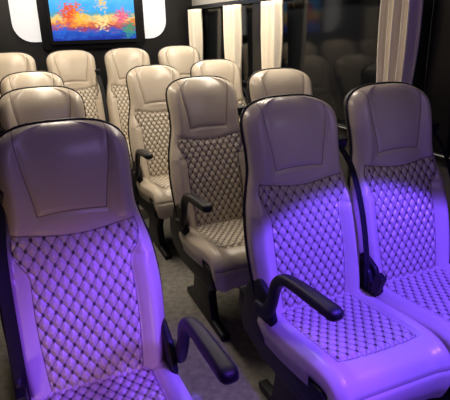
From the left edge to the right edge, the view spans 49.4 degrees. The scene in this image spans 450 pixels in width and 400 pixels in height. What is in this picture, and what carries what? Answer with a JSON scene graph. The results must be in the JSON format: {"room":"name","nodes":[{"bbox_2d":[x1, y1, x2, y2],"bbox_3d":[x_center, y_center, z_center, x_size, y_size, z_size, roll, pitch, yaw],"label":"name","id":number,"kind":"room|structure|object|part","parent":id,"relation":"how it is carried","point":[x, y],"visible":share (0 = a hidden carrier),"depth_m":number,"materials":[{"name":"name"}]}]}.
{"room":"vehicle interior","nodes":[
{"label":"vehicle interior","id":0,"kind":"room"},
{"bbox_2d":[0,0,191,93],"bbox_3d":[-1.222,-1.132,4.619,1.970,1.920,0.050,-9,21,-21],"label":"wall","id":1,"kind":"structure","parent":0,"point":[176,30],"depth_m":4.61,"materials":[{"name":"black plastic"}]},
{"bbox_2d":[8,0,165,49],"bbox_3d":[-1.192,-1.707,4.369,1.360,0.670,0.059,-9,21,-21],"label":"panel","id":2,"kind":"object","parent":1,"relation":"attached to","point":[29,21],"visible":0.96,"depth_m":4.31,"materials":[{"name":"white"}]},
{"bbox_2d":[45,0,138,44],"bbox_3d":[-1.169,-1.634,4.342,0.780,0.460,0.047,-9,21,-21],"label":"television","id":3,"kind":"object","parent":2,"relation":"attached to","point":[69,21],"visible":1,"depth_m":4.33,"materials":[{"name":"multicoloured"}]},
{"bbox_2d":[138,205,148,218],"bbox_3d":[-0.944,-0.070,4.354,1.970,0.088,1.270,-9,21,-21],"label":"step","id":4,"kind":"structure","parent":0,"point":[145,214],"depth_m":3.83,"materials":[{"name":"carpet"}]},
{"bbox_2d":[0,52,36,96],"bbox_3d":[-1.528,-0.483,3.670,0.467,1.178,0.772,-9,21,-21],"label":"passenger seat","id":5,"kind":"object","parent":4,"relation":"on","point":[10,62],"visible":0.2,"depth_m":3.74,"materials":[{"name":"beige leather"}]},
{"bbox_2d":[46,49,109,121],"bbox_3d":[-1.108,-0.552,3.833,0.467,1.178,0.772,-9,21,-21],"label":"passenger seat","id":6,"kind":"object","parent":4,"relation":"on","point":[77,69],"visible":0.28,"depth_m":3.93,"materials":[{"name":"beige leather"}]},
{"bbox_2d":[104,47,149,204],"bbox_3d":[-0.689,-0.621,3.995,0.467,1.178,0.772,-9,21,-21],"label":"passenger seat","id":7,"kind":"object","parent":4,"relation":"on","point":[117,61],"visible":0.3,"depth_m":4.04,"materials":[{"name":"beige leather"}]},
{"bbox_2d":[157,45,200,77],"bbox_3d":[-0.270,-0.690,4.158,0.467,1.178,0.772,-9,21,-21],"label":"passenger seat","id":8,"kind":"object","parent":4,"relation":"on","point":[182,58],"visible":0.15,"depth_m":4.21,"materials":[{"name":"beige leather"}]},
{"bbox_2d":[0,218,449,399],"bbox_3d":[-0.054,0.687,2.383,1.970,0.050,5.850,-9,21,-21],"label":"floor","id":9,"kind":"structure","parent":0,"point":[198,378],"depth_m":2.30,"materials":[{"name":"carpet"}]},
{"bbox_2d":[0,71,63,95],"bbox_3d":[-1.072,-0.156,2.985,0.497,1.178,0.789,-9,21,-21],"label":"passenger seat","id":10,"kind":"object","parent":9,"relation":"on","point":[15,80],"visible":0.09,"depth_m":3.04,"materials":[{"name":"beige leather"}]},
{"bbox_2d":[0,85,85,133],"bbox_3d":[-0.704,0.131,2.158,0.497,1.178,0.789,-9,21,-21],"label":"passenger seat","id":11,"kind":"object","parent":9,"relation":"on","point":[18,106],"visible":0.15,"depth_m":2.21,"materials":[{"name":"beige leather"}]},
{"bbox_2d":[0,118,238,399],"bbox_3d":[-0.329,0.424,1.316,0.497,1.178,0.789,-9,21,-21],"label":"passenger seat","id":12,"kind":"object","parent":9,"relation":"on","point":[82,315],"visible":1,"depth_m":1.38,"materials":[{"name":"beige leather"}]},
{"bbox_2d":[126,64,180,259],"bbox_3d":[-0.368,-0.272,3.259,0.497,1.178,0.789,-9,21,-21],"label":"passenger seat","id":13,"kind":"object","parent":9,"relation":"on","point":[148,118],"visible":0.52,"depth_m":3.30,"materials":[{"name":"beige leather"}]},
{"bbox_2d":[165,75,249,340],"bbox_3d":[0.001,0.016,2.432,0.497,1.178,0.789,-9,21,-21],"label":"passenger seat","id":14,"kind":"object","parent":9,"relation":"on","point":[206,159],"visible":0.73,"depth_m":2.48,"materials":[{"name":"beige leather"}]},
{"bbox_2d":[190,59,249,122],"bbox_3d":[0.065,-0.351,3.426,0.467,1.194,0.772,-9,21,-21],"label":"passenger seat","id":15,"kind":"object","parent":9,"relation":"on","point":[227,69],"visible":0.14,"depth_m":3.50,"materials":[{"name":"beige leather"}]},
{"bbox_2d":[247,67,318,101],"bbox_3d":[0.433,-0.064,2.599,0.467,1.194,0.772,-9,21,-21],"label":"passenger seat","id":16,"kind":"object","parent":9,"relation":"on","point":[281,80],"visible":0.09,"depth_m":2.64,"materials":[{"name":"beige leather"}]},
{"bbox_2d":[238,94,449,399],"bbox_3d":[0.356,0.275,1.684,0.497,1.178,0.789,-9,21,-21],"label":"passenger seat","id":17,"kind":"object","parent":9,"relation":"on","point":[309,306],"visible":1,"depth_m":1.72,"materials":[{"name":"beige leather"}]},
{"bbox_2d":[343,81,449,352],"bbox_3d":[0.786,0.196,1.849,0.497,1.194,0.789,-9,21,-21],"label":"passenger seat","id":18,"kind":"object","parent":9,"relation":"on","point":[390,126],"visible":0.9,"depth_m":1.91,"materials":[{"name":"beige leather"}]},
{"bbox_2d":[192,0,449,231],"bbox_3d":[0.853,-0.393,2.412,0.050,1.920,5.850,-9,21,-21],"label":"wall","id":19,"kind":"structure","parent":0,"point":[443,169],"depth_m":2.79,"materials":[{"name":"black plastic"}]},
{"bbox_2d":[189,0,270,97],"bbox_3d":[0.829,-0.644,2.314,0.080,0.740,5.850,-9,21,-21],"label":"window","id":20,"kind":"structure","parent":19,"relation":"in","point":[213,33],"depth_m":4.22,"materials":[{"name":"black glass"}]},
{"bbox_2d":[188,9,202,59],"bbox_3d":[-0.272,-1.441,4.609,0.059,0.665,0.263,-9,21,-21],"label":"curtain","id":21,"kind":"object","parent":20,"relation":"hanging from","point":[195,24],"visible":0.58,"depth_m":4.52,"materials":[{"name":"fabric"}]},
{"bbox_3d":[0.799,-0.972,2.187,0.035,0.035,5.850,-9,21,-21],"label":"curtain rail","id":22,"kind":"part","parent":20,"relation":"part of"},
{"bbox_2d":[223,4,241,76],"bbox_3d":[0.062,-1.181,3.860,0.059,0.665,0.263,-9,21,-21],"label":"curtain","id":23,"kind":"object","parent":20,"relation":"hanging from","point":[232,14],"visible":0.58,"depth_m":3.79,"materials":[{"name":"fabric"}]},
{"bbox_2d":[261,0,282,68],"bbox_3d":[0.312,-0.986,3.299,0.059,0.665,0.233,-9,21,-21],"label":"curtain","id":24,"kind":"object","parent":20,"relation":"hanging from","point":[271,11],"visible":0.57,"depth_m":3.23,"materials":[{"name":"fabric"}]},
{"bbox_2d":[252,3,261,72],"bbox_3d":[0.271,-1.086,3.617,0.050,0.720,0.220,-9,21,-21],"label":"trim","id":25,"kind":"structure","parent":19,"relation":"attached to","point":[256,7],"depth_m":3.60,"materials":[{"name":"black plastic"}]},
{"bbox_2d":[244,98,449,165],"bbox_3d":[0.817,-0.283,2.434,0.035,0.040,5.850,-9,21,-21],"label":"window sill","id":26,"kind":"structure","parent":19,"relation":"attached to","point":[439,157],"depth_m":2.15,"materials":[{"name":"black"}]},
{"bbox_2d":[281,0,433,125],"bbox_3d":[0.624,-0.822,2.856,0.015,0.720,1.540,-9,21,-21],"label":"window","id":27,"kind":"structure","parent":19,"relation":"in","point":[334,43],"depth_m":2.80,"materials":[{"name":"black glass"}]},
{"bbox_2d":[376,0,423,84],"bbox_3d":[0.781,-0.621,2.245,0.059,0.665,0.233,-9,21,-21],"label":"curtain","id":28,"kind":"object","parent":27,"relation":"hanging from","point":[400,21],"visible":0.6,"depth_m":2.19,"materials":[{"name":"fabric"}]},
{"bbox_2d":[423,0,449,154],"bbox_3d":[0.946,-0.560,2.102,0.050,0.720,0.180,-9,21,-21],"label":"trim","id":29,"kind":"structure","parent":19,"relation":"attached to","point":[437,75],"depth_m":2.10,"materials":[{"name":"black plastic"}]}
]}

